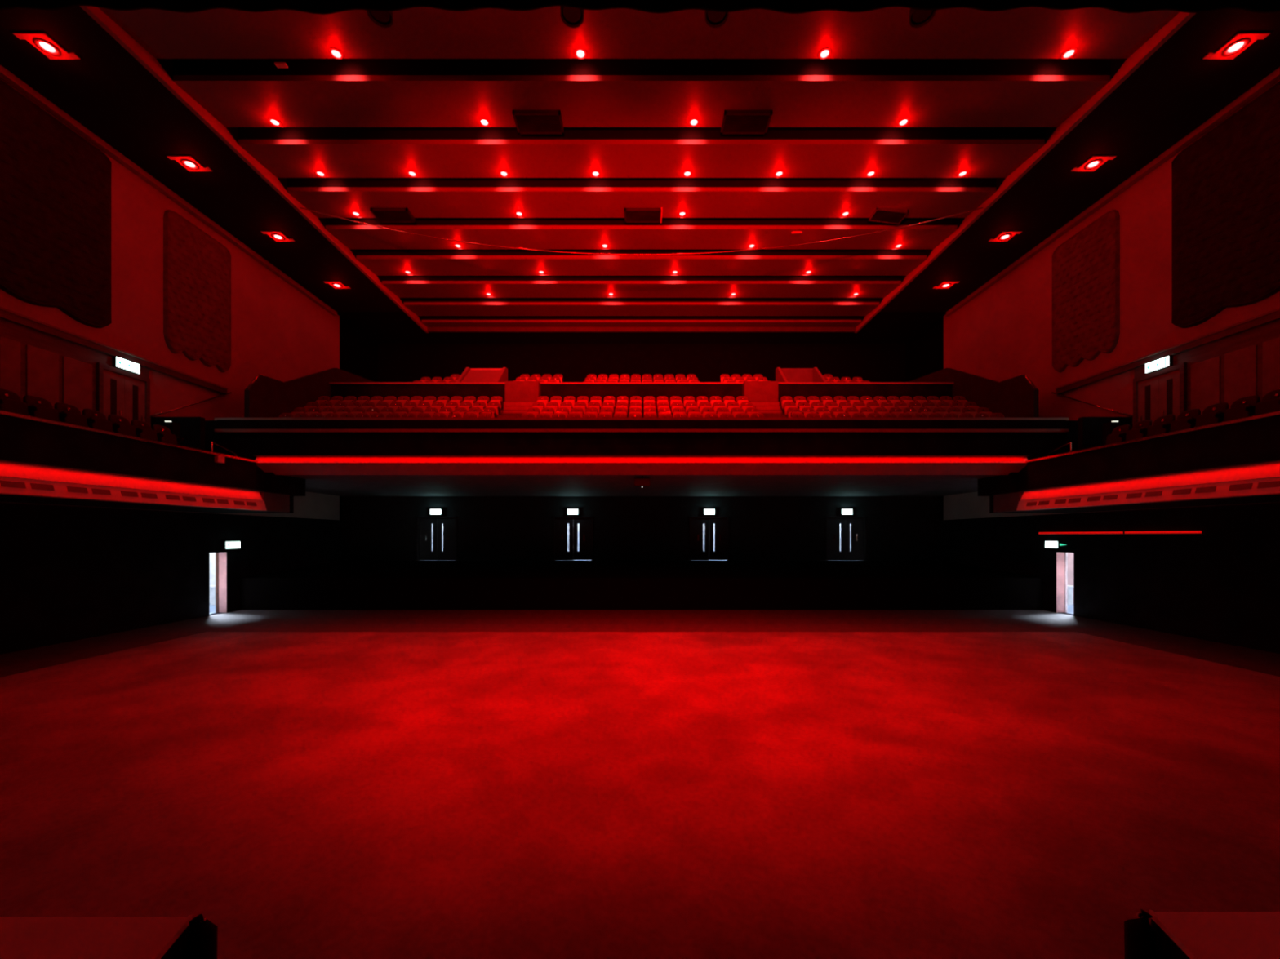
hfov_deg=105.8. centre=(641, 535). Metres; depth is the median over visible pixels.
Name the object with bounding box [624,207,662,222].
ceiling hatch
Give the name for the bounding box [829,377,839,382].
seat
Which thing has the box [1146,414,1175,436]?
seat
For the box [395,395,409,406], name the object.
seat
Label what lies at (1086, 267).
carved wall panel
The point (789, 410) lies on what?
seat
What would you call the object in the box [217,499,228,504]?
vent
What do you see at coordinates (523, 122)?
grille
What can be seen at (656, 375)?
seat
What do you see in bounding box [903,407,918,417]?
seat
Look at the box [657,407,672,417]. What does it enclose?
seat
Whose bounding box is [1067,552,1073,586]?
wall
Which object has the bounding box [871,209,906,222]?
grille
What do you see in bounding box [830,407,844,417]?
seat
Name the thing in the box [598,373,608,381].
seat
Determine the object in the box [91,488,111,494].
vent
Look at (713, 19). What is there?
stage light
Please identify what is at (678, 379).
seat
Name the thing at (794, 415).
seat
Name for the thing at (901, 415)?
seat
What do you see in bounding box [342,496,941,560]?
wall
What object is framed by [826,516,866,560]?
door
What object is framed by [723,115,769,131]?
grille
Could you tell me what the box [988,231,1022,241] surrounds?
soffit light
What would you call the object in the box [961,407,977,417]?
seat
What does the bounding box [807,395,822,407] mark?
seat
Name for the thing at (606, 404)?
seat
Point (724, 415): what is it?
seat
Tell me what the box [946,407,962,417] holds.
seat
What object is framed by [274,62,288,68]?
plate
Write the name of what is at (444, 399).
seat
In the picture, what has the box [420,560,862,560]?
floor
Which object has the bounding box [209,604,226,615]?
floor
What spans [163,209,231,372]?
carved wall panel
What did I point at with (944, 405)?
seat
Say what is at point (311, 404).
seat
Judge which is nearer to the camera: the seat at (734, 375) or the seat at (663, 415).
the seat at (663, 415)
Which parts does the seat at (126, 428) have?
backrest, seat, armrest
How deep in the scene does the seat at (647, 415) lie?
16.57 m
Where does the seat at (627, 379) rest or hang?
on the balcony
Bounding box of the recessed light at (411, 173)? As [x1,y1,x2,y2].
[407,169,417,177]
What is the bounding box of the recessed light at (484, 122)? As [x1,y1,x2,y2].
[479,117,489,126]
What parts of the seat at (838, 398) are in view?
backrest, seat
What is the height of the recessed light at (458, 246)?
0.105 m
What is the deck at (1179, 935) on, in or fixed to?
on the floor at (305, 795)
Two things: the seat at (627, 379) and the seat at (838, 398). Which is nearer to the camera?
the seat at (838, 398)
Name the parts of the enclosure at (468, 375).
sloping lid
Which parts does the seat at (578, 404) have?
seat, backrest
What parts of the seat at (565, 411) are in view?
seat, backrest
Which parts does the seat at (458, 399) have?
seat, backrest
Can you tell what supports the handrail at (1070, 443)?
attached to the gallery at (1236, 461)
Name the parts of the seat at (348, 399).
seat, backrest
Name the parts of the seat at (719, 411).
backrest, seat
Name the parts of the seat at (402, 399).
seat, backrest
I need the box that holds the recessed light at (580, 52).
[574,47,586,59]
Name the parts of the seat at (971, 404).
backrest, seat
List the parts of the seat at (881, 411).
backrest, seat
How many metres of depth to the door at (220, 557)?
16.74 m
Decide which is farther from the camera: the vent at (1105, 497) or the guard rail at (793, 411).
the guard rail at (793, 411)
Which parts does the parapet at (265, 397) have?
handrail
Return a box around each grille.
[373,211,413,221]
[515,115,561,131]
[626,211,659,221]
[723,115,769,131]
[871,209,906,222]
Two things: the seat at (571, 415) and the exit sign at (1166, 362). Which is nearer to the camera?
the exit sign at (1166, 362)
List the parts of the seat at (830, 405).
backrest, seat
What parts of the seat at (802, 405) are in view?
backrest, seat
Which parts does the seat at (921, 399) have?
backrest, seat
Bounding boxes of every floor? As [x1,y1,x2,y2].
[0,631,1279,958]
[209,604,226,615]
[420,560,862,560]
[1056,604,1073,615]
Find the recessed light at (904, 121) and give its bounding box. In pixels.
[897,117,909,126]
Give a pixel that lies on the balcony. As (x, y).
(508, 454)
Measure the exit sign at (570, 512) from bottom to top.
0.280 m
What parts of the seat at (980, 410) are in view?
backrest, seat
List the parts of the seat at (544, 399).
seat, backrest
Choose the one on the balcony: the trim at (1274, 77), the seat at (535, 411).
the seat at (535, 411)
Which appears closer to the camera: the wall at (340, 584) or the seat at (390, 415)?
the seat at (390, 415)
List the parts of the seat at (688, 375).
backrest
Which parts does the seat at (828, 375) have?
backrest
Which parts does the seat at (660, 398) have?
seat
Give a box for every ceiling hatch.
[369,208,416,222]
[512,110,564,133]
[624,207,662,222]
[720,110,772,133]
[867,208,909,224]
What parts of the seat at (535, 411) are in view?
seat, backrest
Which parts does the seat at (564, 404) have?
seat, backrest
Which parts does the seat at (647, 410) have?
seat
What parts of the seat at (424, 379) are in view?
backrest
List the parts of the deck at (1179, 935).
edge trim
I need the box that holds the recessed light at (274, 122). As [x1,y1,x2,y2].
[268,117,280,126]
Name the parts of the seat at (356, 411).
seat, backrest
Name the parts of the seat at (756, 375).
backrest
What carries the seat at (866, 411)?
on the balcony
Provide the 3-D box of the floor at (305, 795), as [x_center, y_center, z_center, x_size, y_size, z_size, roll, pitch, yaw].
[0.000,2.750,6.180,24.000,0.200,14.360,0,0,0]
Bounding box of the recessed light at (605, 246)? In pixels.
[601,244,608,248]
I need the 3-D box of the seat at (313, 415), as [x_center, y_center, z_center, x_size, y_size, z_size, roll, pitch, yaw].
[-11.104,-3.800,16.466,0.502,0.850,0.413,0,0,0]
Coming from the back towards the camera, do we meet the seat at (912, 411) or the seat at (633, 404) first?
the seat at (633, 404)
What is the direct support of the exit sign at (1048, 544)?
attached to the wall at (1221, 584)
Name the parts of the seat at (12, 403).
backrest, seat, armrest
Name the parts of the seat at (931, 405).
backrest, seat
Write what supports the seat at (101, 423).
on the gallery at (42, 461)
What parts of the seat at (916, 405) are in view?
backrest, seat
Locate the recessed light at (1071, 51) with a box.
[1061,47,1076,59]
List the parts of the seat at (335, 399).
seat, backrest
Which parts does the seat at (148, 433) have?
backrest, seat, armrest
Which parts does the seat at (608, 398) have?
seat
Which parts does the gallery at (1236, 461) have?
panel, capping rail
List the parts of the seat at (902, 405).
backrest, seat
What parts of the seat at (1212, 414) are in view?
seat, backrest, armrest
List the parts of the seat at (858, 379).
backrest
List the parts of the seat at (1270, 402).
seat, backrest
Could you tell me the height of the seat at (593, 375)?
0.850 m
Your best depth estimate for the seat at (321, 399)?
19.11 m
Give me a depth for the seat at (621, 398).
19.10 m
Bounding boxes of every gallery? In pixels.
[0,410,305,513]
[977,411,1279,513]
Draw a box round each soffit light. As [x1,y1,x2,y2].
[12,32,80,59]
[166,155,212,171]
[260,231,294,241]
[323,281,350,288]
[932,281,959,288]
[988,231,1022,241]
[1071,155,1116,171]
[1202,32,1271,59]
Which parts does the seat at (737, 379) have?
backrest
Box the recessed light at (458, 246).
[453,244,462,248]
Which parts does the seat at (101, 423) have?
backrest, seat, armrest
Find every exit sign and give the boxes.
[112,355,139,374]
[222,541,239,549]
[430,509,441,515]
[567,509,578,515]
[703,509,715,515]
[840,509,853,515]
[1044,540,1066,548]
[1145,355,1172,373]
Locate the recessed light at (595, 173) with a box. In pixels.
[591,169,599,177]
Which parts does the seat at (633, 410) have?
seat, backrest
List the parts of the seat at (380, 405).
seat, backrest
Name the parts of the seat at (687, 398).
backrest, seat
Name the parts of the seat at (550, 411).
seat, backrest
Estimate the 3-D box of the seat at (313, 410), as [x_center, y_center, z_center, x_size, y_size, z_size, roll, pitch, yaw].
[-11.749,-4.219,17.316,0.502,0.850,0.413,0,0,0]
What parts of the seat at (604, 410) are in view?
seat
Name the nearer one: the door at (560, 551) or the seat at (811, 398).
the seat at (811, 398)
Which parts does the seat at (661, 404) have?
seat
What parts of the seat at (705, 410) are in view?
seat, backrest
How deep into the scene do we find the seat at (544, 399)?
19.10 m
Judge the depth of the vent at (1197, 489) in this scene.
9.75 m
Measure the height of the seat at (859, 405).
0.850 m
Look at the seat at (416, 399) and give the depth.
19.10 m
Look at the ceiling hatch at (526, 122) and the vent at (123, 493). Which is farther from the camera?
the ceiling hatch at (526, 122)
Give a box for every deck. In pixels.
[0,915,192,958]
[1149,910,1279,958]
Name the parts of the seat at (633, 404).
seat, backrest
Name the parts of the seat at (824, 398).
backrest, seat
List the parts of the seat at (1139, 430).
seat, backrest, armrest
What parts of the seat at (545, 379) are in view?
backrest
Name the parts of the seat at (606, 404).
seat, backrest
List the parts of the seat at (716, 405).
backrest, seat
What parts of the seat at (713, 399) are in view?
backrest, seat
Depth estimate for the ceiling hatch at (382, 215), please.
15.94 m
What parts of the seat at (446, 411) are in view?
seat, backrest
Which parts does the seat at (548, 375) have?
backrest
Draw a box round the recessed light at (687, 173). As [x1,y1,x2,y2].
[683,169,692,177]
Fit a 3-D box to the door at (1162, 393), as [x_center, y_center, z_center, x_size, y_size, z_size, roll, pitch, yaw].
[14.260,-3.415,13.350,0.080,2.270,1.315,0,0,0]
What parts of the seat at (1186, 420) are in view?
seat, backrest, armrest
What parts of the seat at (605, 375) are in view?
backrest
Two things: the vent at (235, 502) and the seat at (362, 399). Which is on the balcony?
the seat at (362, 399)
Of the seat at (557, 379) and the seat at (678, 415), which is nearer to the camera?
the seat at (678, 415)
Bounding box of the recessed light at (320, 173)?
[315,169,325,177]
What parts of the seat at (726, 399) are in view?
backrest, seat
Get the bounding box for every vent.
[0,480,26,488]
[30,483,54,490]
[66,486,88,493]
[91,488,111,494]
[120,490,138,497]
[140,492,157,498]
[164,494,180,500]
[182,496,196,502]
[202,497,214,502]
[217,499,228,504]
[233,500,244,505]
[246,502,257,506]
[1026,502,1036,506]
[1038,500,1049,505]
[1053,499,1066,504]
[1068,497,1080,502]
[1086,496,1101,502]
[1102,494,1118,500]
[1125,493,1142,498]
[1144,490,1162,497]
[1172,488,1191,494]
[1195,486,1216,493]
[1228,483,1253,490]
[1257,480,1279,488]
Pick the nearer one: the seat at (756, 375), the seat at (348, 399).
the seat at (348, 399)
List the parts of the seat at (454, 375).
backrest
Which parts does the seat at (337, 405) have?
seat, backrest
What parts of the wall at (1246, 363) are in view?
wall panel, wall panel, wall panel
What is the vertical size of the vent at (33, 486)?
0.110 m
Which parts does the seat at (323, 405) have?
seat, backrest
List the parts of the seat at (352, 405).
seat, backrest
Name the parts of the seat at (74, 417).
backrest, seat, armrest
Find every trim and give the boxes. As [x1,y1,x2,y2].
[0,64,337,315]
[0,306,227,394]
[79,5,428,333]
[426,327,855,332]
[854,11,1195,333]
[946,66,1279,315]
[1054,307,1279,394]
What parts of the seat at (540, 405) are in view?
seat, backrest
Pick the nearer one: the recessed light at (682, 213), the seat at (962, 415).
the recessed light at (682, 213)
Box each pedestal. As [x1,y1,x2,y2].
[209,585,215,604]
[1067,585,1073,604]
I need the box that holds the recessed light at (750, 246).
[748,244,755,248]
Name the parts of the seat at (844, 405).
backrest, seat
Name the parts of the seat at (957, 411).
backrest, seat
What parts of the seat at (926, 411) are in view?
backrest, seat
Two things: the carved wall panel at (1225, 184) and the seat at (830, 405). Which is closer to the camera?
the carved wall panel at (1225, 184)
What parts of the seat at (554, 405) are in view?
seat, backrest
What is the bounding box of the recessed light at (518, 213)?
[515,211,523,216]
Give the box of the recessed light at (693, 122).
[688,117,698,126]
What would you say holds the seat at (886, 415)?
on the balcony
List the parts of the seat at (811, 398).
backrest, seat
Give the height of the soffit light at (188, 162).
0.070 m
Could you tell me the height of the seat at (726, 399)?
0.850 m
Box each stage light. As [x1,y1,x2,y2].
[366,9,393,27]
[560,5,583,27]
[705,10,728,27]
[909,8,936,27]
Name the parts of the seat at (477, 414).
seat, backrest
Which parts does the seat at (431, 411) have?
seat, backrest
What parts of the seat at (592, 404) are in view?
seat, backrest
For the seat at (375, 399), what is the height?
0.850 m
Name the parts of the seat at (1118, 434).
seat, backrest, armrest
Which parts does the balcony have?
panel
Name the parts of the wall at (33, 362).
wall panel, wall panel, wall panel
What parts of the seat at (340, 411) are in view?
seat, backrest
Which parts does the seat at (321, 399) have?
seat, backrest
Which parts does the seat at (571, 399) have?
seat, backrest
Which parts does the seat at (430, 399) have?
seat, backrest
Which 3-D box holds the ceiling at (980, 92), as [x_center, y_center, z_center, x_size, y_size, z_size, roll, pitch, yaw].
[0.000,-10.860,13.050,21.780,0.580,23.100,0,0,0]
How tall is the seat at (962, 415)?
0.850 m
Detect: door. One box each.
[96,362,150,432]
[208,551,226,614]
[416,516,456,560]
[553,516,592,560]
[688,516,728,560]
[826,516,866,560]
[1056,551,1074,615]
[1133,362,1186,432]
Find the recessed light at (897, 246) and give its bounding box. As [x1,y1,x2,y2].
[894,244,902,248]
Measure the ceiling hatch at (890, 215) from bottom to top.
0.215 m
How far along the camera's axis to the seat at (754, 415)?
16.57 m
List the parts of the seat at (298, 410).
seat, backrest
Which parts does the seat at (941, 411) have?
backrest, seat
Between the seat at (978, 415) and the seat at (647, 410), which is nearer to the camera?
the seat at (978, 415)
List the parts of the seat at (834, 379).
backrest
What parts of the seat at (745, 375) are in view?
backrest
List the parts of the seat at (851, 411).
backrest, seat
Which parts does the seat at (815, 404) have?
backrest, seat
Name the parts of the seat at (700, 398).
backrest, seat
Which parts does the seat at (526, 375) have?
backrest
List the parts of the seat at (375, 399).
seat, backrest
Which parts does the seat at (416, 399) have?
seat, backrest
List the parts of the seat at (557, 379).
backrest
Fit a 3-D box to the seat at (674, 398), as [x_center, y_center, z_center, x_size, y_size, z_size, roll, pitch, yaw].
[1.371,-5.114,19.016,0.502,0.850,0.413,0,0,0]
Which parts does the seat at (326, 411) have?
seat, backrest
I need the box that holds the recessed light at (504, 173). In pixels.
[499,169,508,177]
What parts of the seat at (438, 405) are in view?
seat, backrest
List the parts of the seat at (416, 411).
seat, backrest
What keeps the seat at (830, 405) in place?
on the balcony
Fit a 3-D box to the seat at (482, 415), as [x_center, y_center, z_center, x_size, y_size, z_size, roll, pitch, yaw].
[-5.329,-3.800,16.466,0.502,0.850,0.413,0,0,0]
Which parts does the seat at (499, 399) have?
seat, backrest, armrest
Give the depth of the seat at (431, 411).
17.41 m
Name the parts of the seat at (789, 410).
seat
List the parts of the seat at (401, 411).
seat, backrest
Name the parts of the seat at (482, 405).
seat, backrest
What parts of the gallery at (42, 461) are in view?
capping rail, panel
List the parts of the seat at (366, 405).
seat, backrest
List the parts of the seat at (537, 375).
backrest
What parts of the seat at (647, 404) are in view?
seat, backrest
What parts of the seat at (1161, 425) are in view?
seat, backrest, armrest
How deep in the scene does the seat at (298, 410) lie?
17.41 m
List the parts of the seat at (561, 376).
backrest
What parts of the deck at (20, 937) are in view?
edge trim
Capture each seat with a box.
[0,388,37,415]
[22,395,68,422]
[53,402,95,427]
[82,408,120,432]
[107,414,143,436]
[131,419,164,440]
[152,424,183,444]
[279,413,293,417]
[291,407,306,417]
[293,413,308,417]
[304,401,319,411]
[306,407,321,417]
[309,413,324,417]
[315,395,329,405]
[318,401,333,411]
[320,407,336,417]
[324,413,339,417]
[328,395,343,405]
[332,401,346,411]
[335,407,351,417]
[340,413,354,417]
[342,395,356,405]
[346,401,360,411]
[350,407,364,417]
[355,395,369,405]
[355,413,369,417]
[360,401,374,412]
[364,407,379,417]
[368,395,382,405]
[370,413,385,417]
[374,401,388,412]
[379,407,394,417]
[382,395,396,406]
[386,413,400,417]
[388,401,402,412]
[394,407,408,417]
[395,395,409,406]
[401,413,415,417]
[402,401,416,412]
[408,407,423,417]
[409,395,422,406]
[416,401,430,412]
[417,413,431,417]
[420,377,431,382]
[422,395,435,406]
[423,407,438,417]
[430,401,444,412]
[431,377,442,382]
[432,413,446,417]
[435,395,449,407]
[438,407,452,417]
[443,377,453,382]
[444,401,457,412]
[447,413,462,417]
[449,395,462,407]
[450,373,460,380]
[453,407,466,417]
[458,401,471,413]
[462,395,475,407]
[462,413,476,417]
[467,407,481,417]
[472,401,485,413]
[476,395,489,407]
[478,413,491,417]
[482,407,497,417]
[486,401,501,414]
[489,395,503,413]
[515,377,525,381]
[520,373,529,380]
[520,413,534,417]
[526,407,540,417]
[527,377,537,381]
[531,373,541,380]
[532,401,544,413]
[536,413,550,417]
[537,395,549,407]
[538,377,548,382]
[541,407,554,417]
[542,373,551,380]
[546,401,558,413]
[550,377,560,382]
[550,395,562,407]
[551,413,565,417]
[553,373,564,382]
[555,407,569,417]
[560,401,573,413]
[563,395,576,407]
[567,413,580,417]
[570,407,584,417]
[573,401,586,413]
[577,395,589,408]
[582,413,595,417]
[584,377,595,382]
[585,407,599,417]
[586,373,596,381]
[587,401,600,413]
[590,395,603,408]
[596,377,607,382]
[597,413,611,417]
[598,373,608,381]
[600,407,613,417]
[601,401,615,413]
[603,395,616,406]
[608,373,619,382]
[608,377,618,382]
[613,413,626,417]
[614,407,628,417]
[615,401,629,414]
[617,395,629,408]
[619,377,630,382]
[620,373,631,382]
[628,413,641,417]
[629,401,643,413]
[629,407,643,417]
[630,395,643,407]
[631,373,641,381]
[631,377,641,382]
[642,373,653,381]
[642,377,653,382]
[643,395,656,408]
[643,401,657,413]
[643,407,657,417]
[644,413,657,417]
[653,373,664,382]
[653,377,665,382]
[656,395,670,406]
[657,401,671,413]
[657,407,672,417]
[658,413,672,417]
[664,373,674,381]
[665,377,676,382]
[670,395,683,406]
[671,401,684,413]
[672,407,687,417]
[674,413,688,417]
[675,373,684,381]
[676,377,688,382]
[683,395,697,407]
[684,401,699,413]
[686,373,696,381]
[687,407,702,417]
[688,377,697,382]
[689,413,702,417]
[696,395,710,407]
[698,401,713,413]
[702,407,716,417]
[704,413,718,417]
[709,395,724,407]
[712,401,727,413]
[715,407,732,417]
[720,373,729,382]
[720,413,733,417]
[722,377,733,382]
[723,395,737,407]
[726,401,742,413]
[730,407,743,417]
[731,373,741,381]
[734,377,746,382]
[735,413,749,417]
[736,395,751,407]
[740,401,755,413]
[742,373,751,380]
[745,407,758,417]
[746,377,755,381]
[751,413,764,417]
[753,373,763,380]
[757,377,767,381]
[780,395,795,409]
[783,401,799,414]
[786,407,804,417]
[791,413,804,417]
[793,395,809,407]
[797,401,813,413]
[801,407,818,417]
[806,413,820,417]
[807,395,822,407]
[811,401,827,413]
[816,407,833,417]
[820,395,836,407]
[821,413,835,417]
[822,373,832,380]
[825,401,841,410]
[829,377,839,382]
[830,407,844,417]
[833,395,849,407]
[836,413,850,417]
[839,401,856,412]
[840,377,851,382]
[844,407,859,417]
[846,395,863,406]
[852,377,862,382]
[852,413,866,417]
[853,401,870,412]
[859,407,874,417]
[860,395,876,406]
[866,401,884,412]
[867,413,881,417]
[873,395,890,406]
[874,407,888,417]
[880,401,898,412]
[882,413,897,417]
[886,395,903,406]
[888,407,903,417]
[894,401,912,412]
[897,413,912,417]
[899,395,917,406]
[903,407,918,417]
[908,401,926,412]
[913,395,931,405]
[913,413,927,417]
[917,407,933,417]
[922,401,941,411]
[926,395,944,405]
[928,413,942,417]
[932,407,947,417]
[936,401,955,411]
[939,395,958,405]
[943,413,958,417]
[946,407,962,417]
[950,401,968,411]
[952,395,971,405]
[959,413,973,417]
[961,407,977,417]
[964,401,978,411]
[974,413,989,417]
[976,407,991,417]
[989,413,1004,417]
[1106,424,1130,444]
[1125,419,1151,440]
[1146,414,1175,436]
[1169,408,1200,432]
[1195,402,1229,427]
[1223,395,1260,422]
[1253,389,1279,416]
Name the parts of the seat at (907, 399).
backrest, seat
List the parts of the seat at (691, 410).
seat, backrest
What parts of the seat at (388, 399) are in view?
seat, backrest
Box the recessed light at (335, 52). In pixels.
[328,47,342,59]
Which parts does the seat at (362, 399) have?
seat, backrest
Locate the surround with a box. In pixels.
[0,609,1279,677]
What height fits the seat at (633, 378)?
0.850 m
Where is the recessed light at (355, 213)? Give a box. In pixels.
[351,211,360,216]
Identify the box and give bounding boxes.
[214,455,224,463]
[634,475,650,487]
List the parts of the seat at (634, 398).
seat, backrest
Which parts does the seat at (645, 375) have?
backrest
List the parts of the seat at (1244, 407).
seat, backrest, armrest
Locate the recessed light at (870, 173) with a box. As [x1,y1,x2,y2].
[866,169,875,177]
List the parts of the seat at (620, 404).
seat, backrest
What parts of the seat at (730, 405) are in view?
backrest, seat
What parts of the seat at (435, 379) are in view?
backrest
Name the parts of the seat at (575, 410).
seat, backrest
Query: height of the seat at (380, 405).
0.850 m
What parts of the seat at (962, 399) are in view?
backrest, seat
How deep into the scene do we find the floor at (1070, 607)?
17.10 m
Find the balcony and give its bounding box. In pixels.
[204,381,1078,496]
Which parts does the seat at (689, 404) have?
backrest, seat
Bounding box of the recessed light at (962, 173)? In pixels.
[957,169,968,177]
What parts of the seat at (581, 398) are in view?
seat, backrest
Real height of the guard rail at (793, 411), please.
0.312 m
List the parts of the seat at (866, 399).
backrest, seat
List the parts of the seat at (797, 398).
backrest, seat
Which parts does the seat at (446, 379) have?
backrest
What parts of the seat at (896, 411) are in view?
backrest, seat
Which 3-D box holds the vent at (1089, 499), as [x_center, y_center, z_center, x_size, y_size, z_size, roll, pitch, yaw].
[11.371,-0.930,12.160,0.062,0.110,0.340,0,0,0]
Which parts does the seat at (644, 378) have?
backrest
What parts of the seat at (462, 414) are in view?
seat, backrest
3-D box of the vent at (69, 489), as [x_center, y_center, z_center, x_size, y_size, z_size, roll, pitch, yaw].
[-11.371,-0.930,9.750,0.062,0.110,0.340,0,0,0]
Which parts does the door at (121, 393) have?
vision panel, vision panel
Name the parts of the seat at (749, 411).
backrest, seat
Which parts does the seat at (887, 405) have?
backrest, seat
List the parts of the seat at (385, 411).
seat, backrest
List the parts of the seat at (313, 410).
seat, backrest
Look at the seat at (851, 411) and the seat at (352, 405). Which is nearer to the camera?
the seat at (851, 411)
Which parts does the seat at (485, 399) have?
seat, backrest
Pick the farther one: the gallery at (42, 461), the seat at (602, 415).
the seat at (602, 415)
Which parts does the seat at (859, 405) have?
backrest, seat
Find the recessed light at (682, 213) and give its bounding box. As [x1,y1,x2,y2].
[678,211,686,216]
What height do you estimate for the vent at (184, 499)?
0.110 m
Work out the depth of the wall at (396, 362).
26.30 m
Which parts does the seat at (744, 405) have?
backrest, seat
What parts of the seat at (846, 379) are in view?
backrest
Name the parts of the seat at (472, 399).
seat, backrest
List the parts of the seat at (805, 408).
backrest, seat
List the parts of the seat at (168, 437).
backrest, seat, armrest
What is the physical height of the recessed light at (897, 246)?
0.105 m
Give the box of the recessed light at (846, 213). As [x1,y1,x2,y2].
[841,211,849,216]
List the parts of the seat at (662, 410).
seat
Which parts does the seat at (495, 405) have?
seat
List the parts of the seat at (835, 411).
backrest, seat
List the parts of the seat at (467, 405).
seat, backrest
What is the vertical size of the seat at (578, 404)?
0.850 m
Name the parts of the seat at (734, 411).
backrest, seat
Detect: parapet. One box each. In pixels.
[244,368,373,417]
[909,368,1039,417]
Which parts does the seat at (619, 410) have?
seat, backrest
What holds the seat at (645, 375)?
on the balcony
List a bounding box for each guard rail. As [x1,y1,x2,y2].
[451,410,492,417]
[791,410,831,417]
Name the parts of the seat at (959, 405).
backrest, seat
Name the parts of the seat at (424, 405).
seat, backrest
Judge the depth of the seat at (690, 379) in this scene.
22.13 m
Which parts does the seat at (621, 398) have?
seat, backrest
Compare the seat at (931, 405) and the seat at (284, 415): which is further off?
the seat at (931, 405)
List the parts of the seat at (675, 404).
seat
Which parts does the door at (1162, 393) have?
vision panel, vision panel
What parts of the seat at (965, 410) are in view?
backrest, seat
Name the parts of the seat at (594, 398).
seat, backrest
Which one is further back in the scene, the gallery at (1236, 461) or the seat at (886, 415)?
the seat at (886, 415)
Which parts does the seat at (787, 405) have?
backrest, seat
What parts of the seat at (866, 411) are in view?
backrest, seat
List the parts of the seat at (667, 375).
backrest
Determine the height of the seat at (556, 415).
0.850 m
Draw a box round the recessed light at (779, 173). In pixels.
[774,169,783,177]
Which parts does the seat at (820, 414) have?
backrest, seat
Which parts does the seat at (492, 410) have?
seat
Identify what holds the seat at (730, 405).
on the balcony
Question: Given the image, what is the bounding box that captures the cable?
[300,207,982,255]
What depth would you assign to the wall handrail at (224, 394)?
15.19 m
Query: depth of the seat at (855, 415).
16.57 m
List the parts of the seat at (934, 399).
backrest, seat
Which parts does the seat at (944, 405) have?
backrest, seat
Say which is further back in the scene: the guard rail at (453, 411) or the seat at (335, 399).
the seat at (335, 399)
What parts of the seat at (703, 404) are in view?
backrest, seat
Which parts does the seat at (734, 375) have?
backrest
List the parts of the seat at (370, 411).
seat, backrest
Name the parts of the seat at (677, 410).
seat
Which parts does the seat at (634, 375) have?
backrest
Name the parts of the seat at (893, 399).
backrest, seat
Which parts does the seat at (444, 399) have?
seat, backrest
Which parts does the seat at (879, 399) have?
backrest, seat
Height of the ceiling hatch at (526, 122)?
0.090 m
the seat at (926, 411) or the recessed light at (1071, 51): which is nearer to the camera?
the recessed light at (1071, 51)
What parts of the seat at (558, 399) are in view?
seat, backrest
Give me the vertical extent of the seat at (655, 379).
0.850 m
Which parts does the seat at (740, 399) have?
backrest, seat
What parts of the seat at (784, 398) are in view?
backrest, seat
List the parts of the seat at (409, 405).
seat, backrest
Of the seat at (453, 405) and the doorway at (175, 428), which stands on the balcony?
the seat at (453, 405)
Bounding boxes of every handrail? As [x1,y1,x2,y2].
[144,391,231,417]
[211,442,236,456]
[1046,441,1071,456]
[1051,391,1138,417]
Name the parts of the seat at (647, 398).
seat, backrest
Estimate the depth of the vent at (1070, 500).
12.70 m
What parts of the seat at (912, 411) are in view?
backrest, seat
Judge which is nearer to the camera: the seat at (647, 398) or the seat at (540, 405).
the seat at (540, 405)
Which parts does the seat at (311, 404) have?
seat, backrest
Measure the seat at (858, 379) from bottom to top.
0.850 m
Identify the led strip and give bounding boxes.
[1037,531,1123,534]
[1123,530,1204,534]
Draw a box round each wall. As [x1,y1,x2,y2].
[0,77,377,654]
[0,318,149,427]
[209,552,215,586]
[240,560,1043,609]
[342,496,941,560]
[377,343,905,382]
[431,524,851,551]
[905,80,1279,653]
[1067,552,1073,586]
[1133,319,1279,427]
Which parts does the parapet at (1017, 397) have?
handrail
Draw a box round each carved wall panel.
[0,79,111,328]
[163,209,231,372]
[1052,209,1119,372]
[1171,80,1279,328]
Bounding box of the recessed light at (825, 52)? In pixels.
[818,47,831,59]
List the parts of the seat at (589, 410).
seat, backrest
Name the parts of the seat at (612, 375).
backrest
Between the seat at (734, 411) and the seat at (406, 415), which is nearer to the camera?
the seat at (406, 415)
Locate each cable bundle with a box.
[186,914,217,958]
[1124,909,1156,958]
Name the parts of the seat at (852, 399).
backrest, seat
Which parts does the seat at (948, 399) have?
backrest, seat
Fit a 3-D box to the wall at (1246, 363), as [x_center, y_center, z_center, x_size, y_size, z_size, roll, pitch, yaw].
[14.312,-3.380,11.275,0.075,2.960,5.550,0,0,0]
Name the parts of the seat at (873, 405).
backrest, seat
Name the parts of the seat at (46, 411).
backrest, seat, armrest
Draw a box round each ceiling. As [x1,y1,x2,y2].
[0,5,404,312]
[98,5,1180,327]
[337,312,946,343]
[879,8,1279,312]
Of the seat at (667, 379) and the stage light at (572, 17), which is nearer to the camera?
the stage light at (572, 17)
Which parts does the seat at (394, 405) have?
seat, backrest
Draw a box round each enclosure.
[456,367,507,382]
[775,367,826,382]
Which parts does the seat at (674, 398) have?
seat, backrest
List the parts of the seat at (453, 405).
seat, backrest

